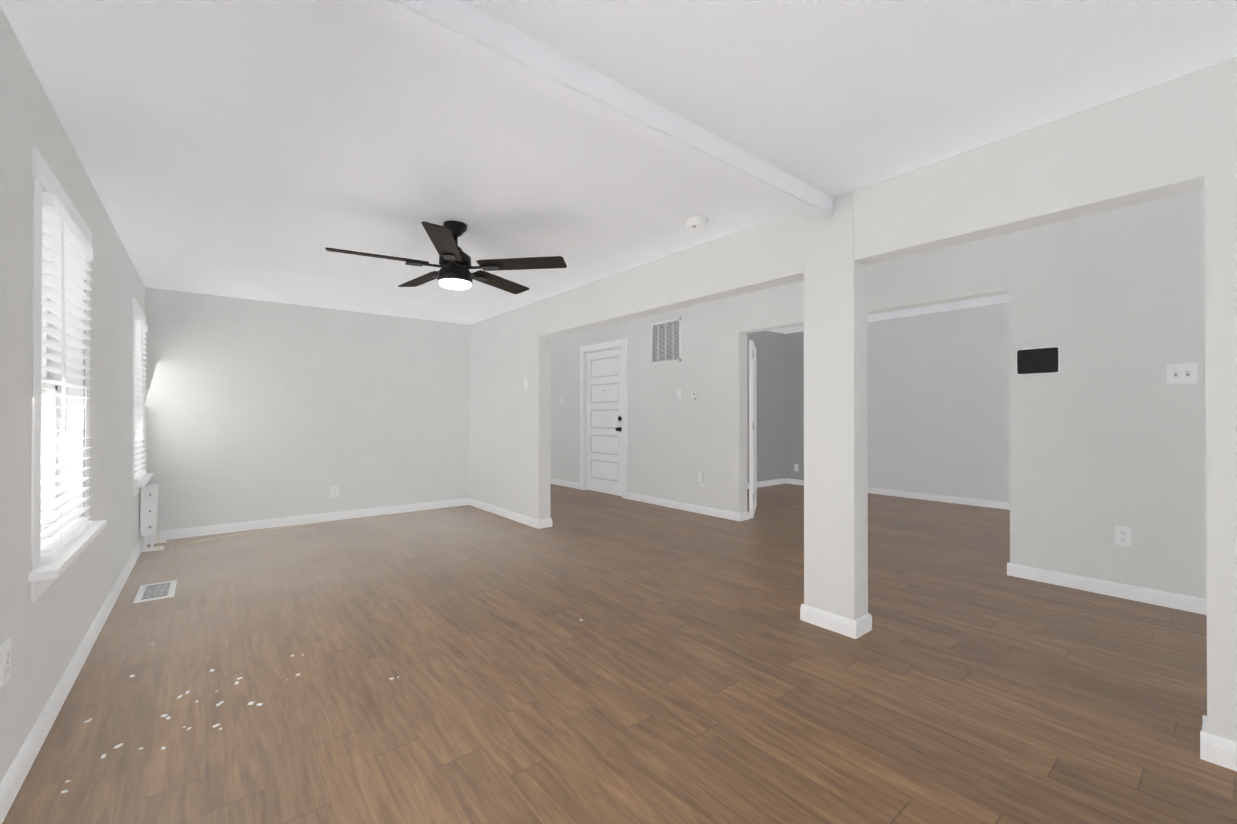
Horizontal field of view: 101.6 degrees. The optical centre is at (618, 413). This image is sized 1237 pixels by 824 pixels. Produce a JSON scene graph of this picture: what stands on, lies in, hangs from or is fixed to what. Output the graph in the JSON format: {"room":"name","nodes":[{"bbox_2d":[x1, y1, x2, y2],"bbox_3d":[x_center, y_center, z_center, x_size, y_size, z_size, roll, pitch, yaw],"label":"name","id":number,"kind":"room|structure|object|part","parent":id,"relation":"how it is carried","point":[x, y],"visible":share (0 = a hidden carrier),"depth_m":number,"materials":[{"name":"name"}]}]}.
{"room":"empty living room","nodes":[
{"label":"empty living room","id":0,"kind":"room"},
{"bbox_2d":[0,5,144,782],"bbox_3d":[-1.895,-0.003,1.388,0.200,2.479,9.276,0,0,-39],"label":"wall","id":1,"kind":"structure","parent":0,"point":[47,630],"depth_m":1.91,"materials":[{"name":"paint"}]},
{"bbox_2d":[0,637,10,688],"bbox_3d":[-1.921,0.781,1.584,0.009,0.130,0.080,0,0,-39],"label":"electrical outlet plate","id":2,"kind":"object","parent":1,"relation":"attached to","point":[5,649],"depth_m":1.57,"materials":[{"name":"white plastic"}]},
{"bbox_2d":[28,147,106,603],"bbox_3d":[-2.494,-0.134,2.186,0.270,1.642,1.120,0,0,-39],"label":"window","id":3,"kind":"structure","parent":1,"relation":"in","point":[43,576],"depth_m":2.25,"materials":[{"name":"paint"}]},
{"bbox_3d":[-2.537,-0.141,2.152,0.060,1.420,0.846,0,0,-39],"label":"window sash","id":4,"kind":"part","parent":3,"relation":"part of","materials":[{"name":"white plastic"}]},
{"bbox_2d":[40,191,92,562],"bbox_3d":[-2.432,-0.136,2.236,0.078,1.404,0.834,0,0,-39],"label":"window blinds","id":5,"kind":"object","parent":3,"relation":"attached to","point":[67,250],"visible":0.85,"depth_m":2.12,"materials":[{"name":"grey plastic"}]},
{"bbox_2d":[0,536,143,823],"bbox_3d":[-1.811,1.189,1.450,0.016,0.095,8.876,0,0,-39],"label":"baseboard","id":6,"kind":"structure","parent":1,"relation":"attached to","point":[15,776],"depth_m":2.04,"materials":[{"name":"paint"}]},
{"bbox_2d":[131,297,153,497],"bbox_3d":[-4.322,-0.124,4.450,0.270,1.642,1.020,0,0,-39],"label":"window","id":7,"kind":"structure","parent":1,"relation":"in","point":[136,487],"depth_m":4.47,"materials":[{"name":"paint"}]},
{"bbox_2d":[134,314,147,481],"bbox_3d":[-4.260,-0.126,4.500,0.078,1.404,0.734,0,0,-39],"label":"window blinds","id":8,"kind":"object","parent":7,"relation":"attached to","point":[141,327],"visible":0.79,"depth_m":4.39,"materials":[{"name":"grey plastic"}]},
{"bbox_2d":[144,287,469,530],"bbox_3d":[-3.393,0.017,6.011,3.278,2.479,0.200,0,0,-39],"label":"wall","id":9,"kind":"structure","parent":0,"point":[258,410],"depth_m":5.68,"materials":[{"name":"paint"}]},
{"bbox_2d":[150,498,467,539],"bbox_3d":[-3.313,1.209,5.931,3.248,0.095,0.016,0,0,-39],"label":"baseboard","id":10,"kind":"structure","parent":9,"relation":"attached to","point":[313,518],"depth_m":5.70,"materials":[{"name":"paint"}]},
{"bbox_2d":[330,486,337,497],"bbox_3d":[-3.334,0.921,5.920,0.080,0.130,0.009,0,0,-39],"label":"electrical outlet plate","id":11,"kind":"object","parent":9,"relation":"attached to","point":[333,489],"depth_m":5.92,"materials":[{"name":"white plastic"}]},
{"bbox_2d":[0,0,1236,324],"bbox_3d":[-0.620,-1.298,2.423,3.478,0.120,9.276,0,0,-39],"label":"ceiling","id":12,"kind":"structure","parent":0,"point":[266,150],"depth_m":2.10,"materials":[{"name":"paint"}]},
{"bbox_2d":[325,220,566,293],"bbox_3d":[-1.107,-1.027,3.318,1.422,0.415,1.409,0,0,-39],"label":"ceiling fan","id":13,"kind":"object","parent":12,"relation":"hanging from","point":[454,272],"visible":1,"depth_m":3.23,"materials":[{"name":"black metal"}]},
{"bbox_3d":[-1.070,-1.045,3.308,0.216,0.379,0.216,0,0,-39],"label":"motor","id":14,"kind":"part","parent":13,"relation":"part of","materials":[{"name":"black metal"}]},
{"bbox_2d":[334,0,833,220],"bbox_3d":[-0.073,-1.188,1.905,3.278,0.105,0.106,0,0,-39],"label":"ceiling beam","id":15,"kind":"structure","parent":12,"relation":"attached to","point":[466,31],"depth_m":1.81,"materials":[{"name":"paint"}]},
{"bbox_2d":[685,216,707,229],"bbox_3d":[0.501,-1.213,3.239,0.150,0.043,0.150,0,0,-39],"label":"smoke detector","id":16,"kind":"object","parent":12,"relation":"attached to","point":[696,223],"visible":1,"depth_m":3.20,"materials":[{"name":"white plastic"}]},
{"bbox_2d":[2,483,1236,823],"bbox_3d":[1.117,1.281,4.665,9.010,0.060,10.600,0,0,-39],"label":"floor","id":17,"kind":"structure","parent":0,"point":[690,669],"depth_m":2.31,"materials":[{"name":"brown wood"}]},
{"bbox_2d":[140,484,166,551],"bbox_3d":[-4.348,0.959,4.720,0.161,0.585,0.419,0,0,-39],"label":"heater","id":18,"kind":"object","parent":17,"relation":"on","point":[149,508],"visible":1,"depth_m":4.56,"materials":[{"name":"white plastic"}]},
{"bbox_2d":[133,580,176,603],"bbox_3d":[-3.228,1.240,3.527,0.200,0.012,0.430,0,0,-39],"label":"floor vent","id":19,"kind":"object","parent":17,"relation":"in","point":[155,591],"visible":1,"depth_m":3.50,"materials":[{"name":"white plastic"}]},
{"bbox_2d":[157,520,334,550],"bbox_3d":[-3.735,1.185,5.219,1.504,0.188,0.528,0,0,-39],"label":"cord","id":20,"kind":"object","parent":17,"relation":"on","point":[237,534],"visible":0.9,"depth_m":5.18,"materials":[{"name":"beige plastic"}]},
{"bbox_2d":[61,619,582,793],"bbox_3d":[-1.396,1.241,2.793,2.132,0.004,1.283,0,0,-39],"label":"chips","id":21,"kind":"object","parent":17,"relation":"on","point":[167,718],"visible":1,"depth_m":2.06,"materials":[{"name":"white plastic"}]},
{"bbox_2d":[803,191,867,619],"bbox_3d":[1.272,-0.112,2.968,0.164,2.710,0.305,0,0,-39],"label":"column","id":22,"kind":"structure","parent":17,"relation":"on","point":[835,451],"depth_m":2.89,"materials":[{"name":"paint"}]},
{"bbox_2d":[800,604,863,638],"bbox_3d":[1.205,1.195,2.908,0.016,0.095,0.337,0,0,-39],"label":"baseboard","id":23,"kind":"structure","parent":22,"relation":"attached to","point":[842,625],"depth_m":2.88,"materials":[{"name":"paint"}]},
{"bbox_2d":[860,613,871,633],"bbox_3d":[1.342,1.196,3.019,0.016,0.095,0.337,0,0,-39],"label":"baseboard","id":24,"kind":"structure","parent":22,"relation":"attached to","point":[867,617],"depth_m":2.86,"materials":[{"name":"paint"}]},
{"bbox_2d":[747,331,786,482],"bbox_3d":[1.809,-0.088,8.302,3.370,2.710,0.200,0,0,-39],"label":"wall","id":25,"kind":"structure","parent":0,"point":[780,405],"depth_m":8.87,"materials":[{"name":"grey paint"}]},
{"bbox_2d":[747,478,787,488],"bbox_3d":[1.787,1.219,8.140,3.140,0.095,0.016,0,0,-39],"label":"baseboard","id":26,"kind":"structure","parent":25,"relation":"attached to","point":[783,480],"depth_m":8.85,"materials":[{"name":"paint"}]},
{"bbox_2d":[470,57,1236,741],"bbox_3d":[0.310,-0.106,4.148,0.158,2.710,10.400,0,0,-39],"label":"wall","id":27,"kind":"structure","parent":0,"point":[1178,135],"depth_m":2.29,"materials":[{"name":"paint"}]},
{"bbox_2d":[468,498,539,528],"bbox_3d":[-1.455,1.210,6.203,0.016,0.095,1.876,0,0,-39],"label":"baseboard","id":28,"kind":"structure","parent":27,"relation":"attached to","point":[526,520],"depth_m":6.06,"materials":[{"name":"paint"}]},
{"bbox_2d":[524,378,527,389],"bbox_3d":[-1.049,-0.332,5.710,0.010,0.130,0.080,0,0,-39],"label":"switch plate","id":29,"kind":"object","parent":27,"relation":"attached to","point":[525,379],"depth_m":5.71,"materials":[{"name":"white plastic"}]},
{"bbox_2d":[540,518,551,526],"bbox_3d":[-1.750,1.213,6.832,0.016,0.095,3.226,0,0,-39],"label":"baseboard","id":30,"kind":"structure","parent":27,"relation":"attached to","point":[548,521],"depth_m":5.54,"materials":[{"name":"paint"}]},
{"bbox_2d":[1203,715,1206,725],"bbox_3d":[2.932,1.187,1.033,0.016,0.095,2.269,0,0,-39],"label":"baseboard","id":31,"kind":"structure","parent":27,"relation":"attached to","point":[1204,717],"depth_m":1.90,"materials":[{"name":"paint"}]},
{"bbox_2d":[1200,722,1236,770],"bbox_3d":[2.803,1.187,0.929,0.016,0.095,2.269,0,0,-39],"label":"baseboard","id":32,"kind":"structure","parent":27,"relation":"attached to","point":[1218,750],"depth_m":1.78,"materials":[{"name":"paint"}]},
{"bbox_2d":[550,189,1206,598],"bbox_3d":[1.879,-0.101,5.415,0.150,2.710,10.400,0,0,-39],"label":"wall","id":33,"kind":"structure","parent":0,"point":[1106,429],"depth_m":3.65,"materials":[{"name":"paint"}]},
{"bbox_2d":[550,478,579,488],"bbox_3d":[-0.969,1.222,8.803,0.016,0.095,1.080,0,0,-39],"label":"baseboard","id":34,"kind":"structure","parent":33,"relation":"attached to","point":[553,481],"depth_m":8.73,"materials":[{"name":"paint"}]},
{"bbox_2d":[580,338,626,498],"bbox_3d":[-0.194,0.081,7.965,0.170,2.370,1.196,0,0,-39],"label":"door frame","id":35,"kind":"structure","parent":33,"relation":"attached to","point":[614,344],"depth_m":7.96,"materials":[{"name":"paint"}]},
{"bbox_2d":[586,348,621,495],"bbox_3d":[-0.241,0.134,7.927,0.130,2.239,0.958,0,0,-39],"label":"door","id":36,"kind":"structure","parent":33,"relation":"in","point":[603,440],"depth_m":7.94,"materials":[{"name":"paint"}]},
{"bbox_3d":[-0.124,-0.041,7.744,0.080,0.644,0.448,0,0,-39],"label":"door hardware","id":37,"kind":"part","parent":36,"relation":"part of","materials":[{"name":"black metal"}]},
{"bbox_2d":[651,318,680,364],"bbox_3d":[0.637,-0.965,6.827,0.012,0.570,0.579,0,0,-39],"label":"air vent","id":38,"kind":"object","parent":33,"relation":"in","point":[666,341],"visible":1,"depth_m":6.82,"materials":[{"name":"white plastic"}]},
{"bbox_2d":[677,389,680,398],"bbox_3d":[0.793,-0.256,6.635,0.007,0.130,0.080,0,0,-39],"label":"switch plate","id":39,"kind":"object","parent":33,"relation":"attached to","point":[678,390],"depth_m":6.63,"materials":[{"name":"white plastic"}]},
{"bbox_2d":[627,492,743,520],"bbox_3d":[0.770,1.212,6.650,0.016,0.095,2.044,0,0,-39],"label":"baseboard","id":40,"kind":"structure","parent":33,"relation":"attached to","point":[715,512],"depth_m":6.48,"materials":[{"name":"paint"}]},
{"bbox_2d":[691,391,697,398],"bbox_3d":[0.967,-0.229,6.402,0.028,0.105,0.100,0,0,-39],"label":"thermostat","id":41,"kind":"object","parent":33,"relation":"attached to","point":[694,394],"visible":1,"depth_m":6.39,"materials":[{"name":"white plastic"}]},
{"bbox_2d":[699,472,703,481],"bbox_3d":[1.031,0.798,6.297,0.036,0.120,0.050,0,0,-39],"label":"plug-in air freshener","id":42,"kind":"object","parent":33,"relation":"attached to","point":[701,477],"visible":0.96,"depth_m":6.28,"materials":[{"name":"white plastic"}]},
{"bbox_2d":[744,511,748,519],"bbox_3d":[1.067,1.212,6.546,0.016,0.095,1.510,0,0,-39],"label":"baseboard","id":43,"kind":"structure","parent":33,"relation":"attached to","point":[746,514],"depth_m":5.93,"materials":[{"name":"paint"}]},
{"bbox_2d":[749,340,756,518],"bbox_3d":[1.709,0.193,6.390,0.047,2.108,0.906,0,0,18],"label":"open door","id":44,"kind":"structure","parent":33,"relation":"in","point":[752,429],"depth_m":5.97,"materials":[{"name":"paint"}]},
{"bbox_2d":[1016,346,1059,374],"bbox_3d":[3.115,-0.387,3.751,0.018,0.198,0.255,0,0,-39],"label":"tablet","id":45,"kind":"object","parent":33,"relation":"attached to","point":[1039,360],"visible":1,"depth_m":3.74,"materials":[{"name":"black plastic"}]},
{"bbox_2d":[1007,562,1206,614],"bbox_3d":[4.039,1.194,2.601,0.016,0.095,3.316,0,0,-39],"label":"baseboard","id":46,"kind":"structure","parent":33,"relation":"attached to","point":[1141,594],"depth_m":3.43,"materials":[{"name":"paint"}]},
{"bbox_2d":[1115,525,1131,546],"bbox_3d":[3.399,0.827,3.400,0.009,0.130,0.080,0,0,-39],"label":"electrical outlet plate","id":47,"kind":"object","parent":33,"relation":"attached to","point":[1122,534],"depth_m":3.39,"materials":[{"name":"white plastic"}]},
{"bbox_2d":[1166,363,1197,384],"bbox_3d":[3.565,-0.249,3.194,0.016,0.130,0.131,0,0,-39],"label":"switch plate","id":48,"kind":"object","parent":33,"relation":"attached to","point":[1185,373],"depth_m":3.19,"materials":[{"name":"white plastic"}]},
{"bbox_2d":[767,294,1008,333],"bbox_3d":[2.470,-1.514,5.770,5.532,0.120,10.600,0,0,-39],"label":"ceiling","id":49,"kind":"structure","parent":0,"point":[984,301],"depth_m":7.05,"materials":[{"name":"paint"}]},
{"bbox_2d":[787,302,1009,501],"bbox_3d":[5.426,-0.097,6.345,0.200,2.710,7.390,0,0,-39],"label":"wall","id":50,"kind":"structure","parent":0,"point":[938,403],"depth_m":7.26,"materials":[{"name":"paint"}]},
{"bbox_2d":[788,478,1009,509],"bbox_3d":[5.342,1.211,6.271,0.016,0.095,7.390,0,0,-39],"label":"baseboard","id":51,"kind":"structure","parent":50,"relation":"attached to","point":[907,494],"depth_m":7.24,"materials":[{"name":"paint"}]}
]}

